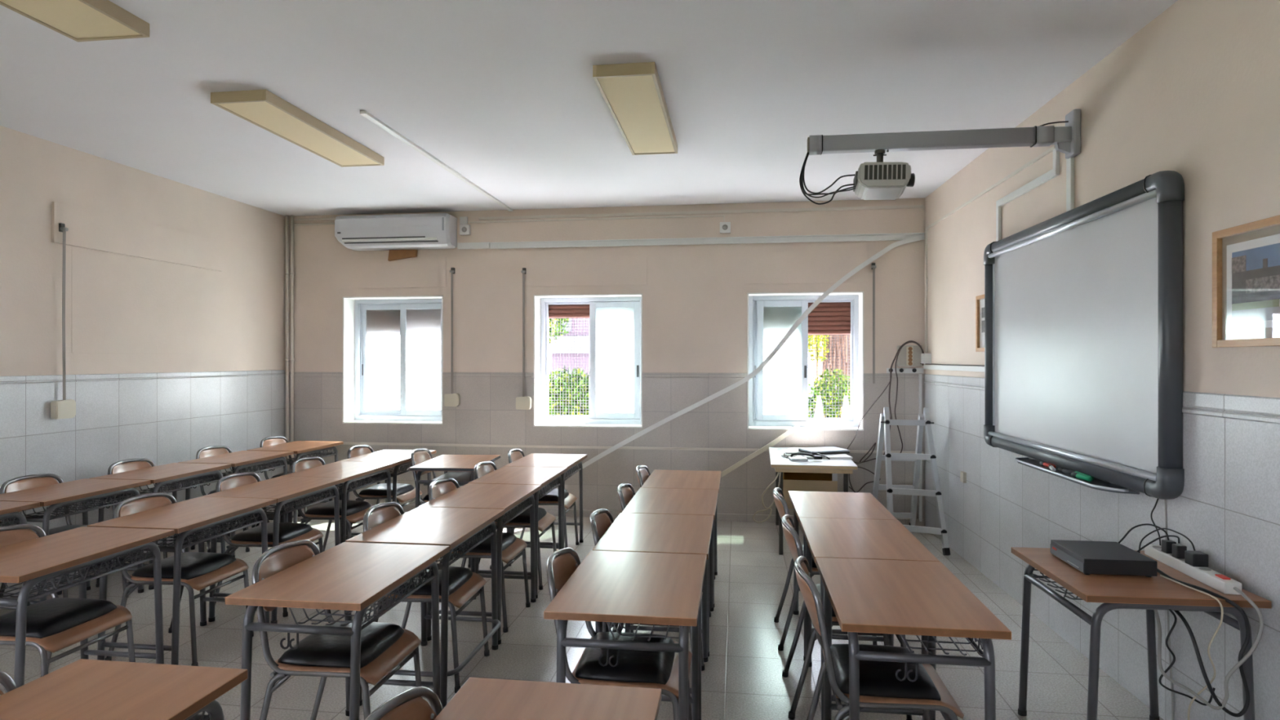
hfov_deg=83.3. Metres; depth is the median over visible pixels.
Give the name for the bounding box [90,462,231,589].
school desk
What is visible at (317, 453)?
wire basket
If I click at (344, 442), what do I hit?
trim
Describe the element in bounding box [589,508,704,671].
chair
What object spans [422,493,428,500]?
cushion
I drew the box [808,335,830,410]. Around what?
flowering tree
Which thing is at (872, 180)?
projector
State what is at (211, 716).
wire basket
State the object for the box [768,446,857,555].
side table
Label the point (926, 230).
cable conduit
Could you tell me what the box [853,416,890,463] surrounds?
cable
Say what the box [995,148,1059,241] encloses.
cable conduit
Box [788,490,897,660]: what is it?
school desk
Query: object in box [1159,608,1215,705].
cable
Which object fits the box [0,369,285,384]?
trim
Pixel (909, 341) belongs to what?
cable
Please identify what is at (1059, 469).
marker
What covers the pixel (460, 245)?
cable trunking
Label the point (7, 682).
chair
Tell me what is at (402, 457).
school desk
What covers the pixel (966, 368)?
cable conduit
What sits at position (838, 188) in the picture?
cable
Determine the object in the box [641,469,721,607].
school desk
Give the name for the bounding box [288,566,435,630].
wire basket
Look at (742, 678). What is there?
floor
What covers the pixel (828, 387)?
shrub
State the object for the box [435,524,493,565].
wire basket
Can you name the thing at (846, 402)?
picket
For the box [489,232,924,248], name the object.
cable conduit
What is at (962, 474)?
wall socket
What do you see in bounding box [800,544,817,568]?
cushion
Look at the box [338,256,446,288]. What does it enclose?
trim
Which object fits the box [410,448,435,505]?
chair
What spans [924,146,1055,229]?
cable conduit
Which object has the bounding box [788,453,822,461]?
camera
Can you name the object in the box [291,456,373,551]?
chair
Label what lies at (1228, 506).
wall tiles
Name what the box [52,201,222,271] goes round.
trim
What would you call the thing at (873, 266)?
strap
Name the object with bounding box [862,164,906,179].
vent grille
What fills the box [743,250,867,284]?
trim
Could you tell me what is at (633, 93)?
ceiling light
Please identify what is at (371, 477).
wire basket
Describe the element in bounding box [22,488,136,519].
wire basket
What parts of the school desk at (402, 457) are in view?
leg frame, leg frame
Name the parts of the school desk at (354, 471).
leg frame, leg frame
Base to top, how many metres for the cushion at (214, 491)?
0.060 m
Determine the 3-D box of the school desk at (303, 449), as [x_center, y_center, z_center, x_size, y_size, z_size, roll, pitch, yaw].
[-3.222,1.178,6.773,0.490,0.745,0.748,0,0,8]
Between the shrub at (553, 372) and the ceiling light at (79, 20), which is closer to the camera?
the ceiling light at (79, 20)
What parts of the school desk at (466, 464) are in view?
leg frame, leg frame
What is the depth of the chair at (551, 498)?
5.81 m
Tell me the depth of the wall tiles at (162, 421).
5.59 m
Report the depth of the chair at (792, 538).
3.17 m
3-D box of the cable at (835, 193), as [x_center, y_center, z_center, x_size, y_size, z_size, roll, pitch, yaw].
[1.048,-1.022,4.031,0.307,0.309,0.040,0,0,8]
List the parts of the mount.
mount stem, wall plate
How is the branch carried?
on the ground
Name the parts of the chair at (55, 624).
backrest, leg, seat, rail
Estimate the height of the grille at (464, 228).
0.054 m
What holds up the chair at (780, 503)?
on the floor
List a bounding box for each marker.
[1039,461,1056,468]
[1048,464,1055,471]
[1057,467,1075,474]
[1071,471,1092,481]
[1074,471,1093,479]
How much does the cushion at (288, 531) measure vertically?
0.060 m
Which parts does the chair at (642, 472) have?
backrest, frame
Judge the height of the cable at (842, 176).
0.242 m
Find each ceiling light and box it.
[0,0,149,41]
[210,89,384,167]
[592,62,677,155]
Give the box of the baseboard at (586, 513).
[302,502,923,526]
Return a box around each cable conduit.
[468,214,724,222]
[478,204,923,219]
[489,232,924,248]
[550,235,922,488]
[720,423,799,477]
[919,373,922,521]
[923,364,984,372]
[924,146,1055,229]
[924,229,927,352]
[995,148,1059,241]
[1066,157,1074,211]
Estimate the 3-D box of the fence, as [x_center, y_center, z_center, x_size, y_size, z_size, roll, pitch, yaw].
[3.506,-0.350,12.135,0.982,4.800,0.985,0,0,8]
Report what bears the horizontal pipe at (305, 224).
attached to the wall at (695, 297)
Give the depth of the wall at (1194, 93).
3.05 m
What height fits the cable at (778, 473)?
0.399 m
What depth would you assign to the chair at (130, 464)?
5.31 m
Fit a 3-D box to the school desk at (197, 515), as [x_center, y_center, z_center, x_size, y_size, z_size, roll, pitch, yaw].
[-2.400,1.178,3.842,0.490,0.745,0.748,0,0,8]
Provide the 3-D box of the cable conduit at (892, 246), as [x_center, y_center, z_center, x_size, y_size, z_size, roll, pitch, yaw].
[0.717,0.195,6.878,3.820,2.701,0.050,0,0,7]
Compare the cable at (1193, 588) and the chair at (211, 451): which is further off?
the chair at (211, 451)
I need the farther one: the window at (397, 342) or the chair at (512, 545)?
the window at (397, 342)
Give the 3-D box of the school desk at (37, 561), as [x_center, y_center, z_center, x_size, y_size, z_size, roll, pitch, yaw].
[-2.502,1.178,3.079,0.490,0.745,0.748,0,0,8]
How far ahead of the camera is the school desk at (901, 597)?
2.34 m
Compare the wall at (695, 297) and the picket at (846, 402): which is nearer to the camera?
the wall at (695, 297)
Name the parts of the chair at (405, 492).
backrest, seat, rail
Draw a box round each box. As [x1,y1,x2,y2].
[459,216,467,224]
[897,345,922,366]
[920,353,931,364]
[1049,539,1157,577]
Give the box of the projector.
[853,161,915,199]
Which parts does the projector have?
connector panel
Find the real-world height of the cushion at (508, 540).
0.060 m
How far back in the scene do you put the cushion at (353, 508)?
5.24 m
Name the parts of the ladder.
rail, rail, lock knob, rail, rail, lock knob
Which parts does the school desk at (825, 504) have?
leg frame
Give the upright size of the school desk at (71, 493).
0.745 m
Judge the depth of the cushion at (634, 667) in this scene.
2.54 m
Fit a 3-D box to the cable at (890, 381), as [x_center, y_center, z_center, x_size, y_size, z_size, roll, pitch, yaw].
[2.049,0.458,6.447,0.721,0.698,0.054,0,0,-41]
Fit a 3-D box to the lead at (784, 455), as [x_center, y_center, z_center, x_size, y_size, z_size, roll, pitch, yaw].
[1.253,0.810,6.098,0.155,0.024,0.118,0,0,-38]
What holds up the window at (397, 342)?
in the wall at (695, 297)
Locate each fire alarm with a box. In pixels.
[459,224,470,235]
[720,222,730,233]
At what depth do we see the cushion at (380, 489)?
6.00 m
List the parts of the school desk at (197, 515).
leg frame, leg frame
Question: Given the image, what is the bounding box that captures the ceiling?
[0,0,1177,216]
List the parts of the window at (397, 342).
sash, pane, sash, pane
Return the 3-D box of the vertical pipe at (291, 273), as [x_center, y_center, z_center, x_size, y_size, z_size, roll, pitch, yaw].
[-3.632,0.020,7.520,0.040,3.058,0.041,0,0,8]
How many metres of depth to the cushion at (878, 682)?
2.42 m
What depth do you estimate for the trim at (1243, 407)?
2.75 m
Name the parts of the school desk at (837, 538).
leg frame, leg frame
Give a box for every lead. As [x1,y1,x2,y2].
[781,453,795,458]
[783,452,830,459]
[1153,586,1263,710]
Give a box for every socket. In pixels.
[960,471,966,483]
[1198,567,1211,570]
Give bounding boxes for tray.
[1015,457,1139,494]
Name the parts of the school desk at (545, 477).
leg frame, leg frame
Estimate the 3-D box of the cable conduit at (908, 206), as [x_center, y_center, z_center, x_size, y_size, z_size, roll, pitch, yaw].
[0.504,-1.429,6.986,4.300,0.027,0.018,0,0,8]
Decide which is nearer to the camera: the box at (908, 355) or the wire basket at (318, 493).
the wire basket at (318, 493)
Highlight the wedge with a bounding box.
[387,248,417,261]
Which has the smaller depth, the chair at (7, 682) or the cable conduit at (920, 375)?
the chair at (7, 682)
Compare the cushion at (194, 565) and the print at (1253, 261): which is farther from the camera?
the cushion at (194, 565)
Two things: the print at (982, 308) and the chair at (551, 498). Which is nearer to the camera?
the print at (982, 308)
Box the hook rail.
[886,368,923,373]
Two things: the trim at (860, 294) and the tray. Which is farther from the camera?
the trim at (860, 294)
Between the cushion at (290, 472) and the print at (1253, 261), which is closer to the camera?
the print at (1253, 261)
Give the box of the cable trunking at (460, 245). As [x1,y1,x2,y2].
[457,242,489,249]
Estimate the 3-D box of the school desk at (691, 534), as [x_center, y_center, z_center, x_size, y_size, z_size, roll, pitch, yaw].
[0.090,1.178,3.395,0.490,0.745,0.748,0,0,8]
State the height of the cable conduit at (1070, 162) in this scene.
0.313 m
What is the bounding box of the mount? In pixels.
[807,108,1080,162]
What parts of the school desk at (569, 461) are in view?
leg frame, leg frame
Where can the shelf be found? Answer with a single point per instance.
(458, 476)
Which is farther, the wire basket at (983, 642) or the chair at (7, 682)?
the wire basket at (983, 642)
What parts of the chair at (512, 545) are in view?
backrest, leg, seat, rail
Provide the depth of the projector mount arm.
3.85 m
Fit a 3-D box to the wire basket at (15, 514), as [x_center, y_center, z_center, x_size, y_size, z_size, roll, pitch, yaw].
[-3.617,0.886,3.728,0.264,0.083,0.623,0,0,8]
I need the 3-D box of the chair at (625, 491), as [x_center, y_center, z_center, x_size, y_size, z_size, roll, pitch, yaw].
[0.136,1.141,4.176,0.536,0.819,0.449,0,0,8]
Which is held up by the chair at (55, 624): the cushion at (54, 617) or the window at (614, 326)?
the cushion at (54, 617)
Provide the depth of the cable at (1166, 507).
3.05 m
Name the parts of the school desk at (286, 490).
leg frame, leg frame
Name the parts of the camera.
arm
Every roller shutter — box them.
[548,297,589,318]
[755,294,850,334]
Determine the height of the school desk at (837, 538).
0.745 m
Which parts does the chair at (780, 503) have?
backrest, leg, leg, seat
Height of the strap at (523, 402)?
1.415 m
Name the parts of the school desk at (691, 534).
leg frame, leg frame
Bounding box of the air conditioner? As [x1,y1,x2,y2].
[334,213,457,250]
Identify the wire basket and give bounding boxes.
[0,511,21,526]
[0,542,155,602]
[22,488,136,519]
[130,473,220,493]
[153,512,262,549]
[188,711,214,719]
[209,459,284,475]
[261,488,336,515]
[275,448,335,461]
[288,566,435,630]
[326,471,388,493]
[383,462,412,475]
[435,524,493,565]
[493,497,532,526]
[533,477,559,499]
[564,462,581,480]
[605,622,683,641]
[899,634,987,657]
[1031,568,1082,599]
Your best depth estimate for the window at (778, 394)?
7.10 m
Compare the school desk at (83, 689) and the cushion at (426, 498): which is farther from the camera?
the cushion at (426, 498)
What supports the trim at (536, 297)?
attached to the wall at (695, 297)
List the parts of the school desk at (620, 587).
leg frame, leg frame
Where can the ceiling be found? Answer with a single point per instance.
(505, 94)
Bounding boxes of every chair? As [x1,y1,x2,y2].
[0,473,128,597]
[0,524,135,676]
[0,670,17,695]
[104,492,253,666]
[107,458,210,570]
[191,445,279,551]
[214,471,323,617]
[252,539,422,719]
[255,435,306,526]
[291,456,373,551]
[346,444,422,527]
[363,502,489,693]
[364,686,442,719]
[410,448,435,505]
[428,478,530,632]
[474,461,556,590]
[507,448,578,547]
[546,547,692,719]
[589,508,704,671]
[616,483,711,631]
[635,465,715,579]
[773,487,877,650]
[781,514,912,719]
[794,555,964,719]
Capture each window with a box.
[354,298,441,421]
[540,297,640,424]
[748,294,858,426]
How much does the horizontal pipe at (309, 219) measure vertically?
0.022 m
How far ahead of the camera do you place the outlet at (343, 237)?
7.19 m
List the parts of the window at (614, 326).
sash, sash, pane, handle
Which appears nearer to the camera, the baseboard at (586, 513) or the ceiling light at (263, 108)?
the ceiling light at (263, 108)
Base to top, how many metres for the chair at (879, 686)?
0.819 m
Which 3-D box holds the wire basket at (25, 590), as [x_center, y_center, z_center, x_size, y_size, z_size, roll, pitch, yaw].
[-2.429,0.886,3.070,0.264,0.083,0.623,0,0,8]
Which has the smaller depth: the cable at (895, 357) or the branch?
the cable at (895, 357)
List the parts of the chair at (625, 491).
leg, backrest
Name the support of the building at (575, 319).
on the ground
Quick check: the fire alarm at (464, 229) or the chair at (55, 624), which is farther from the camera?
the fire alarm at (464, 229)
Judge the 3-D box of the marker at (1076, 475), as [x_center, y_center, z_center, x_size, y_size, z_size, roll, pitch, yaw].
[2.217,0.587,3.615,0.027,0.026,0.144,0,0,0]
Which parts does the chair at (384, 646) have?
leg, rail, backrest, leg, seat, rail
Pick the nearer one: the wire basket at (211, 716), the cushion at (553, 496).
the wire basket at (211, 716)
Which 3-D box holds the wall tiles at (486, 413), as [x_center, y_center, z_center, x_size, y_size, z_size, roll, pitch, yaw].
[-0.531,0.860,7.129,6.450,1.380,0.010,0,0,8]
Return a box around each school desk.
[0,478,150,604]
[0,501,39,609]
[0,526,173,687]
[0,658,247,719]
[87,496,276,665]
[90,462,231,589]
[177,450,293,557]
[203,475,346,623]
[225,542,449,719]
[246,440,343,528]
[282,461,397,543]
[339,448,435,540]
[345,506,504,709]
[409,454,500,567]
[418,483,541,644]
[434,677,661,719]
[467,466,567,598]
[504,453,586,559]
[543,550,706,719]
[592,512,713,719]
[622,487,718,657]
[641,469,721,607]
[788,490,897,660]
[799,517,939,719]
[815,557,1011,719]
[1011,544,1271,719]
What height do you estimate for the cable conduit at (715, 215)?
0.078 m
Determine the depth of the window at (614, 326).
7.34 m
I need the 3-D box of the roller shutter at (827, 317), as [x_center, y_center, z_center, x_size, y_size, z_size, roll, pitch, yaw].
[1.609,-0.480,7.151,1.043,0.460,0.029,0,0,8]
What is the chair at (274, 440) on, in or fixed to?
on the floor
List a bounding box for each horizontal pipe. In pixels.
[293,217,335,221]
[293,222,334,225]
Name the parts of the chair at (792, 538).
backrest, leg, leg, seat, rail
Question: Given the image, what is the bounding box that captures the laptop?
[798,446,849,454]
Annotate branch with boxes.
[549,318,570,380]
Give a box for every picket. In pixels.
[813,396,824,418]
[840,396,850,418]
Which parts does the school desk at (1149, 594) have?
leg frame, leg frame, power strip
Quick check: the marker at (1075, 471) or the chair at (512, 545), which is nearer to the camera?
the marker at (1075, 471)
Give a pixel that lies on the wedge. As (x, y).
(393, 255)
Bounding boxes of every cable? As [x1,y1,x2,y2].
[752,471,781,523]
[799,152,855,204]
[800,177,854,195]
[801,151,855,198]
[803,155,854,194]
[847,381,890,448]
[848,466,880,492]
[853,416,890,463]
[888,340,924,419]
[894,341,923,453]
[920,363,984,366]
[1040,120,1068,125]
[1117,523,1176,553]
[1136,534,1186,559]
[1138,528,1208,567]
[1150,498,1160,545]
[1157,568,1249,717]
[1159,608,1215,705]
[1160,574,1223,719]
[1164,499,1173,719]
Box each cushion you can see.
[0,597,116,638]
[35,524,87,537]
[132,551,235,579]
[207,489,215,494]
[231,522,312,542]
[271,471,291,478]
[278,620,404,668]
[304,500,370,515]
[359,483,414,495]
[391,566,472,595]
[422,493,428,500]
[457,532,516,552]
[494,506,546,523]
[533,488,568,502]
[575,631,675,684]
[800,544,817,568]
[830,644,941,701]
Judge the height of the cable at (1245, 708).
0.416 m
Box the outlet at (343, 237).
[342,235,425,239]
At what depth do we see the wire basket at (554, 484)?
4.99 m
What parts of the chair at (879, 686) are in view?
backrest, leg, rail, leg, seat, rail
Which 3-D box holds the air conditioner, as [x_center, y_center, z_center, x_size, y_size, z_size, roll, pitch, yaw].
[-2.473,-1.294,7.283,1.210,0.328,0.221,0,0,8]
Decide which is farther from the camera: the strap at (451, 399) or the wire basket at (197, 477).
the strap at (451, 399)
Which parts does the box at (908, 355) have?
socket panel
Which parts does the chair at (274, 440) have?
backrest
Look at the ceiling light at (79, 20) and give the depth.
3.07 m
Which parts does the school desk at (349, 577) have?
leg frame, leg frame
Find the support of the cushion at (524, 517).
on the chair at (545, 518)
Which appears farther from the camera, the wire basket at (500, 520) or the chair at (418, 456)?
the chair at (418, 456)
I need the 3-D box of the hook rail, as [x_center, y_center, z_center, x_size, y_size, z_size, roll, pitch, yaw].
[2.467,0.100,6.688,0.330,0.048,0.055,0,0,8]
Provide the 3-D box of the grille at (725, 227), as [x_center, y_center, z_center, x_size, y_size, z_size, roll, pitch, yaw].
[0.817,-1.275,6.911,0.054,0.054,0.004,0,0,8]
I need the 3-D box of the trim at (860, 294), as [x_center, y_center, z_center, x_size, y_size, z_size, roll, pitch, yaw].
[1.582,0.010,6.945,1.083,1.310,0.212,0,0,8]
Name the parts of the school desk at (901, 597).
leg frame, leg frame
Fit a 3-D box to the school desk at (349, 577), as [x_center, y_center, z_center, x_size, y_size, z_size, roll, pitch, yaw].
[-1.117,1.178,2.782,0.490,0.745,0.748,0,0,8]
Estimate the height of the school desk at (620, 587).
0.745 m
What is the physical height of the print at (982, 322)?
0.086 m
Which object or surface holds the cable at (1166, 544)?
attached to the school desk at (1149, 594)
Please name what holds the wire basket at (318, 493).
on the school desk at (286, 490)
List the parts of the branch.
stem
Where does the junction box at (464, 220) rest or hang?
attached to the wall at (695, 297)
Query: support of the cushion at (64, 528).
on the chair at (28, 482)
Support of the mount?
attached to the wall at (1194, 93)
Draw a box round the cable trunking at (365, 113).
[360,111,512,211]
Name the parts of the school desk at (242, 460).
leg frame, leg frame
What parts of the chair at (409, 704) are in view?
backrest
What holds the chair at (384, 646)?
on the floor
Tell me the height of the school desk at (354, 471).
0.745 m
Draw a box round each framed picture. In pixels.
[975,294,984,351]
[1212,214,1279,347]
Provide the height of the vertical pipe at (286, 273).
3.058 m
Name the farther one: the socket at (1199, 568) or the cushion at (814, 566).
the cushion at (814, 566)
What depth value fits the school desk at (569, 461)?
5.80 m
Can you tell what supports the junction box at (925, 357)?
attached to the wall at (1194, 93)
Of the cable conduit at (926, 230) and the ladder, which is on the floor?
the ladder
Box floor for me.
[0,508,1163,719]
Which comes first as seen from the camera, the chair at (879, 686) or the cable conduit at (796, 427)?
the chair at (879, 686)
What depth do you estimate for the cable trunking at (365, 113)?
5.25 m
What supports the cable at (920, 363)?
on the cable conduit at (966, 368)
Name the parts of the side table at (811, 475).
leg, leg, panel, post, leg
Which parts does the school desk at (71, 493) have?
leg frame, leg frame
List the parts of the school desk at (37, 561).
leg frame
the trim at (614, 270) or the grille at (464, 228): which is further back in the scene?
the grille at (464, 228)
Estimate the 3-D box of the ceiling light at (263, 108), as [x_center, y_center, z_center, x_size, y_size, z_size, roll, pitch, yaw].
[-2.163,-1.478,4.710,0.340,0.061,1.360,0,0,8]
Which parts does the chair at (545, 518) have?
backrest, seat, rail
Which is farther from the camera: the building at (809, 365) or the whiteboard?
the building at (809, 365)
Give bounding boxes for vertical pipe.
[284,215,289,471]
[289,215,294,507]
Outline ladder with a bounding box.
[872,406,950,555]
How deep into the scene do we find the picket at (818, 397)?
9.06 m
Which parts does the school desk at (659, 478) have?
leg frame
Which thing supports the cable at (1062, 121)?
on the mount
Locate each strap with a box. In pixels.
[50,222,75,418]
[444,267,460,406]
[515,267,531,409]
[871,262,876,383]
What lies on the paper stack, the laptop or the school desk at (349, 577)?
the laptop
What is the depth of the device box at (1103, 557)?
2.81 m
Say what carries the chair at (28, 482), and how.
on the floor
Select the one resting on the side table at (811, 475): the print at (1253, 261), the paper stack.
the paper stack
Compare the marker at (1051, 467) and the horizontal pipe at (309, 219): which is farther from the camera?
the horizontal pipe at (309, 219)
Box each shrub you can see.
[549,365,588,416]
[808,368,850,418]
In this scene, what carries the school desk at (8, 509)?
on the floor
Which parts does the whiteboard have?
rail, rail, rail, panel, rail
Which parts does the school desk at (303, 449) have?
leg frame, leg frame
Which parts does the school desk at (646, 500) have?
leg frame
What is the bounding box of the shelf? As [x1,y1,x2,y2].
[423,471,475,485]
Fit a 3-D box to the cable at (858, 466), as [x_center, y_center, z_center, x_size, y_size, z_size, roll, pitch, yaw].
[1.974,1.061,6.564,0.557,0.349,0.180,0,0,-44]
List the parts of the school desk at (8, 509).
leg frame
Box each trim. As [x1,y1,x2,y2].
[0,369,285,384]
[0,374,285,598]
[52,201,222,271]
[71,246,214,354]
[284,372,925,378]
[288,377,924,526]
[288,440,923,453]
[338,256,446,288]
[342,295,443,424]
[522,255,647,286]
[533,293,642,427]
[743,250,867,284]
[747,291,863,431]
[924,373,1279,424]
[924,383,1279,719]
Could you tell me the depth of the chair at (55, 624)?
3.06 m
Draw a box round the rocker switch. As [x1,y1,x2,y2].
[1214,573,1231,579]
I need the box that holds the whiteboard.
[983,170,1184,499]
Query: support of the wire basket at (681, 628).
on the school desk at (620, 587)
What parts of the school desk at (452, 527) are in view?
leg frame, leg frame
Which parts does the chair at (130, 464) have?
backrest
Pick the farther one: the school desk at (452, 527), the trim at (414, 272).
the trim at (414, 272)
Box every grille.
[462,226,466,231]
[722,224,728,230]
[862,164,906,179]
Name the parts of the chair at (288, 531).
leg, backrest, seat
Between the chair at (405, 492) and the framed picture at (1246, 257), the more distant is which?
the chair at (405, 492)
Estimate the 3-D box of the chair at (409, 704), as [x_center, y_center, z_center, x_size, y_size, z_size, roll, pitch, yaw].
[-0.298,1.141,1.463,0.536,0.819,0.449,0,0,8]
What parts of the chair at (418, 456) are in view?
backrest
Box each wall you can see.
[0,125,284,376]
[284,197,924,373]
[924,0,1279,397]
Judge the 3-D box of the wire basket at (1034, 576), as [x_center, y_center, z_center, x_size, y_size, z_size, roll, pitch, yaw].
[1.922,0.911,2.952,0.475,0.083,0.348,0,0,6]
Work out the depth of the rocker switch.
2.60 m
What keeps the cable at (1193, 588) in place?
hanging from the school desk at (1149, 594)
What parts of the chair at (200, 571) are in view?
leg, backrest, leg, seat, rail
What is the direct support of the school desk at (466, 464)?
on the floor
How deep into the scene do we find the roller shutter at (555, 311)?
7.46 m
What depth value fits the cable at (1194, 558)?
2.75 m
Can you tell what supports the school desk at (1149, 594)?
on the floor
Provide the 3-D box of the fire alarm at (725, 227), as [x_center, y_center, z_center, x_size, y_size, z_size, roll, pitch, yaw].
[0.820,-1.275,6.930,0.104,0.100,0.044,0,0,8]
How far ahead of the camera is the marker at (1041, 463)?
4.04 m
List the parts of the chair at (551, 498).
backrest, leg, seat, rail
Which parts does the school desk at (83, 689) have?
leg frame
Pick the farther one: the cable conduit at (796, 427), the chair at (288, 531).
the cable conduit at (796, 427)
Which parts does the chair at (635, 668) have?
backrest, seat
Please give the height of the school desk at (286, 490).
0.745 m
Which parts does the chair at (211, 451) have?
backrest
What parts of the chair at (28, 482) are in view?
leg, backrest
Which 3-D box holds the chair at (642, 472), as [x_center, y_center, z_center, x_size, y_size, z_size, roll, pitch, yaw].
[0.239,1.141,4.920,0.536,0.819,0.449,0,0,8]
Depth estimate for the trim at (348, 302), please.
7.52 m
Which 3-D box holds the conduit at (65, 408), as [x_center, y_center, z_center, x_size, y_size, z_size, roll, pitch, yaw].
[-4.034,-0.273,5.032,0.064,1.365,0.150,0,0,8]
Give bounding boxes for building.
[549,317,588,405]
[808,342,838,418]
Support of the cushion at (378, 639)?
on the chair at (384, 646)
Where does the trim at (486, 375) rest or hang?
attached to the wall at (695, 297)
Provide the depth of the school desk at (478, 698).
1.69 m
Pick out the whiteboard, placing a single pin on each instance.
(1083, 304)
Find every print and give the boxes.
[981,307,984,318]
[981,320,984,332]
[1226,233,1279,329]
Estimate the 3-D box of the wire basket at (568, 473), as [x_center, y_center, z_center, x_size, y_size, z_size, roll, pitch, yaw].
[-0.669,0.886,5.800,0.264,0.083,0.623,0,0,8]
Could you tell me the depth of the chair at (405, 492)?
6.00 m
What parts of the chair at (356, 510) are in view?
leg, backrest, frame, leg, seat, rail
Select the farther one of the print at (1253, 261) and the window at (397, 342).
the window at (397, 342)
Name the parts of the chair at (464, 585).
leg, backrest, leg, seat, rail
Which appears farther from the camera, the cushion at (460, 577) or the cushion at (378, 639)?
the cushion at (460, 577)
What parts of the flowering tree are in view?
stem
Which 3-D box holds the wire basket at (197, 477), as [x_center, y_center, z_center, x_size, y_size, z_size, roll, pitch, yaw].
[-3.385,0.886,5.231,0.264,0.083,0.623,0,0,8]
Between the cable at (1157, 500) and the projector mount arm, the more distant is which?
the projector mount arm
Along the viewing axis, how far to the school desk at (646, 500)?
4.07 m
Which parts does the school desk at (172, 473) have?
leg frame, leg frame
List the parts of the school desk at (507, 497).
leg frame, leg frame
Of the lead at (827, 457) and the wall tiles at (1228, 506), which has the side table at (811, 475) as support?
the lead at (827, 457)
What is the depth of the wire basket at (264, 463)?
5.97 m
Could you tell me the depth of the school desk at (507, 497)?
4.22 m
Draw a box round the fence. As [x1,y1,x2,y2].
[821,335,850,405]
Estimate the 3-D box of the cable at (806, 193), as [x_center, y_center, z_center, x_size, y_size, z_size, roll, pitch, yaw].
[1.055,-1.042,4.035,0.295,0.268,0.029,0,0,8]
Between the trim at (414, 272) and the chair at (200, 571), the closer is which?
the chair at (200, 571)
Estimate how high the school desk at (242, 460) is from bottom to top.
0.745 m
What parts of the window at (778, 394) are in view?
sash, pane, sash, handle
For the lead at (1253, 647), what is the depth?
2.46 m
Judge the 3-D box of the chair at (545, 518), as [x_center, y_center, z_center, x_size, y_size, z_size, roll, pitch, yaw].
[-0.892,1.141,5.107,0.536,0.819,0.449,0,0,8]
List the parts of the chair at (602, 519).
backrest, leg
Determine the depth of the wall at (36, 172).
5.43 m
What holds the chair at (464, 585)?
on the floor
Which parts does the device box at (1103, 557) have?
panel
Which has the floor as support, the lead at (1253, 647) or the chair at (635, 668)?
the chair at (635, 668)
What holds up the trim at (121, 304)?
attached to the wall at (36, 172)
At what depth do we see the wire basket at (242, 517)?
3.75 m
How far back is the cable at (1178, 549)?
2.86 m
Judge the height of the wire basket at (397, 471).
0.083 m
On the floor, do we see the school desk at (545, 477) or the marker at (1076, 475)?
the school desk at (545, 477)
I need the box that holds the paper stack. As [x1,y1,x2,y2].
[797,451,852,459]
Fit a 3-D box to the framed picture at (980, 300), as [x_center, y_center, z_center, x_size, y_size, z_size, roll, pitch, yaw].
[2.470,-0.265,5.125,0.026,0.410,0.380,0,0,6]

